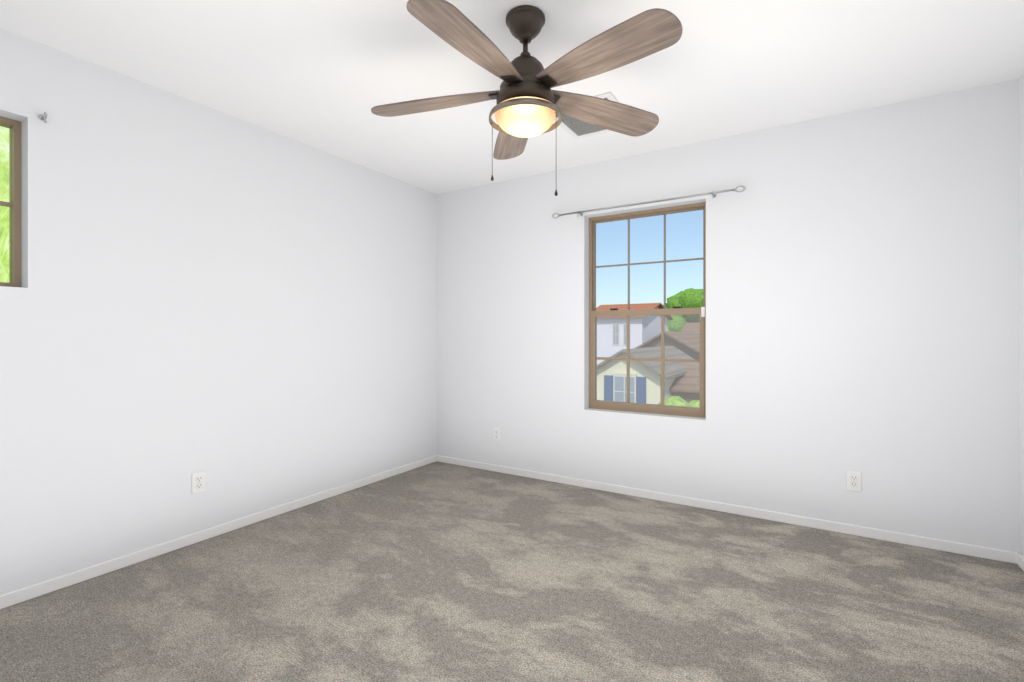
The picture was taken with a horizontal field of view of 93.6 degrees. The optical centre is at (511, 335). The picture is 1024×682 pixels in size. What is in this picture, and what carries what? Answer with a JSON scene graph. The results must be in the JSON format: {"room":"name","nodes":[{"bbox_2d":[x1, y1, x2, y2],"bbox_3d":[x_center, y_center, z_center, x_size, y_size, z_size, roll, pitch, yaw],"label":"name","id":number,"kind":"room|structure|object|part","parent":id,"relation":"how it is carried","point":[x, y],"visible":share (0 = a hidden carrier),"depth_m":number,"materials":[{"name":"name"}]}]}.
{"room":"empty bedroom","nodes":[
{"label":"empty bedroom","id":0,"kind":"room"},
{"bbox_2d":[0,28,436,594],"bbox_3d":[-1.802,-0.073,2.741,0.160,2.440,3.991,0,0,32],"label":"wall","id":1,"kind":"structure","parent":0,"point":[242,314],"depth_m":2.61,"materials":[{"name":"paint"}]},
{"bbox_2d":[0,116,20,286],"bbox_3d":[-2.447,-0.580,1.764,0.064,0.743,0.912,0,0,32],"label":"window","id":2,"kind":"structure","parent":1,"relation":"in","point":[13,204],"depth_m":2.13,"materials":[{"name":"brown"}]},
{"bbox_2d":[38,112,46,122],"bbox_3d":[-2.057,-0.956,2.113,0.060,0.049,0.023,0,0,32],"label":"curtain bracket","id":3,"kind":"object","parent":1,"relation":"attached to","point":[43,117],"visible":0.98,"depth_m":2.11,"materials":[{"name":"silver metal"}]},
{"bbox_2d":[192,471,205,493],"bbox_3d":[-1.743,0.817,2.675,0.010,0.115,0.070,0,0,32],"label":"electrical outlet","id":4,"kind":"object","parent":1,"relation":"attached to","point":[198,482],"visible":1,"depth_m":2.67,"materials":[{"name":"white plastic"}]},
{"bbox_2d":[0,455,436,608],"bbox_3d":[-1.728,1.119,2.696,0.012,0.057,3.991,0,0,32],"label":"baseboard","id":5,"kind":"structure","parent":1,"relation":"attached to","point":[40,589],"depth_m":2.58,"materials":[{"name":"white paint"}]},
{"bbox_2d":[0,461,1023,681],"bbox_3d":[-0.113,1.207,1.706,4.120,0.120,4.311,0,0,32],"label":"floor","id":6,"kind":"structure","parent":0,"point":[436,571],"depth_m":2.07,"materials":[{"name":"grey carpet"}]},
{"bbox_2d":[0,0,1023,193],"bbox_3d":[-0.113,-1.363,1.706,4.120,0.140,4.311,0,0,32],"label":"ceiling","id":7,"kind":"structure","parent":0,"point":[325,75],"depth_m":2.27,"materials":[{"name":"paint"}]},
{"bbox_2d":[371,0,682,195],"bbox_3d":[0.036,-0.919,1.913,1.278,0.747,1.239,0,0,32],"label":"fan","id":8,"kind":"object","parent":7,"relation":"hanging from","point":[530,102],"visible":1,"depth_m":1.85,"materials":[{"name":"brown wood"}]},
{"bbox_3d":[-0.310,-0.981,2.028,0.593,0.041,0.164,-3,-1,11],"label":"blade","id":9,"kind":"part","parent":8,"relation":"part of","materials":[{"name":"brown wood"}]},
{"bbox_3d":[-0.125,-0.981,1.632,0.164,0.041,0.593,0,3,29],"label":"blade","id":10,"kind":"part","parent":8,"relation":"part of","materials":[{"name":"brown wood"}]},
{"bbox_3d":[0.009,-0.981,2.325,0.164,0.041,0.593,0,-3,-7],"label":"blade","id":11,"kind":"part","parent":8,"relation":"part of","materials":[{"name":"brown wood"}]},
{"bbox_3d":[0.391,-0.981,2.114,0.593,0.041,0.164,3,-1,-25],"label":"blade","id":12,"kind":"part","parent":8,"relation":"part of","materials":[{"name":"brown wood"}]},
{"bbox_3d":[0.307,-0.981,1.686,0.164,0.041,0.593,0,3,-43],"label":"blade","id":13,"kind":"part","parent":8,"relation":"part of","materials":[{"name":"brown wood"}]},
{"bbox_2d":[555,92,617,138],"bbox_3d":[0.468,-1.287,2.845,0.402,0.011,0.460,0,0,32],"label":"ceiling vent","id":14,"kind":"object","parent":7,"relation":"in","point":[575,128],"visible":0.42,"depth_m":2.96,"materials":[{"name":"white metal"}]},
{"bbox_2d":[437,79,1018,552],"bbox_3d":[0.971,-0.073,3.476,4.120,2.440,0.160,0,0,32],"label":"wall","id":15,"kind":"structure","parent":0,"point":[863,291],"depth_m":2.91,"materials":[{"name":"paint"}]},
{"bbox_2d":[493,427,499,441],"bbox_3d":[-0.129,0.832,4.050,0.070,0.115,0.010,0,0,32],"label":"electrical outlet","id":16,"kind":"object","parent":15,"relation":"attached to","point":[496,433],"visible":1,"depth_m":4.05,"materials":[{"name":"white plastic"}]},
{"bbox_2d":[589,202,705,417],"bbox_3d":[0.976,-0.175,3.513,0.866,1.472,0.076,0,0,32],"label":"window","id":17,"kind":"structure","parent":15,"relation":"in","point":[640,407],"depth_m":3.50,"materials":[{"name":"brown"}]},
{"bbox_2d":[552,185,745,217],"bbox_3d":[0.898,-0.914,3.376,1.352,0.055,0.087,0,0,32],"label":"curtain rod","id":18,"kind":"object","parent":15,"relation":"attached to","point":[673,198],"visible":1,"depth_m":3.28,"materials":[{"name":"silver metal"}]},
{"bbox_2d":[437,455,1016,563],"bbox_3d":[0.926,1.119,3.402,3.800,0.057,0.012,0,0,32],"label":"baseboard","id":19,"kind":"structure","parent":15,"relation":"attached to","point":[954,547],"depth_m":2.99,"materials":[{"name":"white paint"}]},
{"bbox_2d":[847,470,860,491],"bbox_3d":[1.968,0.837,2.765,0.070,0.115,0.010,0,0,32],"label":"electrical outlet","id":20,"kind":"object","parent":15,"relation":"attached to","point":[853,480],"visible":1,"depth_m":2.76,"materials":[{"name":"white plastic"}]},
{"bbox_2d":[1019,73,1023,556],"bbox_3d":[1.575,-0.073,0.671,0.160,2.440,3.991,0,0,32],"label":"wall","id":21,"kind":"structure","parent":0,"point":[1021,315],"depth_m":2.39,"materials":[{"name":"paint"}]},
{"bbox_2d":[1017,553,1023,570],"bbox_3d":[1.502,1.119,0.717,0.012,0.057,3.991,0,0,32],"label":"baseboard","id":22,"kind":"structure","parent":21,"relation":"attached to","point":[1020,560],"depth_m":2.37,"materials":[{"name":"white paint"}]},
{"label":"outside","id":23,"kind":"structure","parent":0,"visible":0},
{"bbox_3d":[10.873,4.547,51.978,150.000,0.300,180.000,0,0,32],"label":"ground","id":24,"kind":"structure","parent":23,"visible":0},
{"bbox_2d":[0,126,8,282],"bbox_3d":[-5.527,0.779,3.707,5.075,7.236,4.460,0,0,32],"label":"tree","id":25,"kind":"object","parent":24,"relation":"on","point":[4,210],"depth_m":3.66,"materials":[{"name":"green plant"}]},
{"bbox_2d":[596,303,672,364],"bbox_3d":[10.383,0.477,54.624,13.400,7.840,13.000,0,0,32],"label":"house","id":26,"kind":"structure","parent":24,"relation":"on","point":[620,323],"depth_m":48.09,"materials":[{"name":"beige paint"}]},
{"bbox_2d":[597,346,699,403],"bbox_3d":[9.316,2.512,25.371,7.850,3.770,9.700,0,0,32],"label":"house","id":27,"kind":"structure","parent":24,"relation":"on","point":[654,377],"depth_m":22.79,"materials":[{"name":"beige paint"}]},
{"bbox_2d":[636,331,699,359],"bbox_3d":[12.959,2.052,36.626,5.900,4.690,10.900,0,0,32],"label":"house","id":28,"kind":"structure","parent":24,"relation":"on","point":[695,339],"depth_m":32.37,"materials":[{"name":"beige paint"}]},
{"bbox_2d":[668,316,687,331],"bbox_3d":[20.396,0.798,62.379,5.037,7.198,5.598,0,0,32],"label":"tree","id":29,"kind":"object","parent":24,"relation":"on","point":[679,325],"depth_m":60.81,"materials":[{"name":"green plant"}]},
{"bbox_2d":[658,396,699,407],"bbox_3d":[6.473,3.337,18.152,1.995,2.121,1.672,0,0,32],"label":"tree","id":30,"kind":"object","parent":24,"relation":"on","point":[672,399],"depth_m":17.93,"materials":[{"name":"green plant"}]},
{"bbox_2d":[663,288,702,322],"bbox_3d":[23.305,-0.890,63.168,8.057,10.574,7.635,0,0,32],"label":"tree","id":31,"kind":"object","parent":24,"relation":"on","point":[688,297],"depth_m":60.26,"materials":[{"name":"green plant"}]},
{"bbox_2d":[680,323,699,333],"bbox_3d":[22.426,1.552,44.899,11.800,5.690,8.900,0,0,32],"label":"house","id":32,"kind":"structure","parent":24,"relation":"on","point":[693,327],"depth_m":46.21,"materials":[{"name":"beige paint"}]}
]}

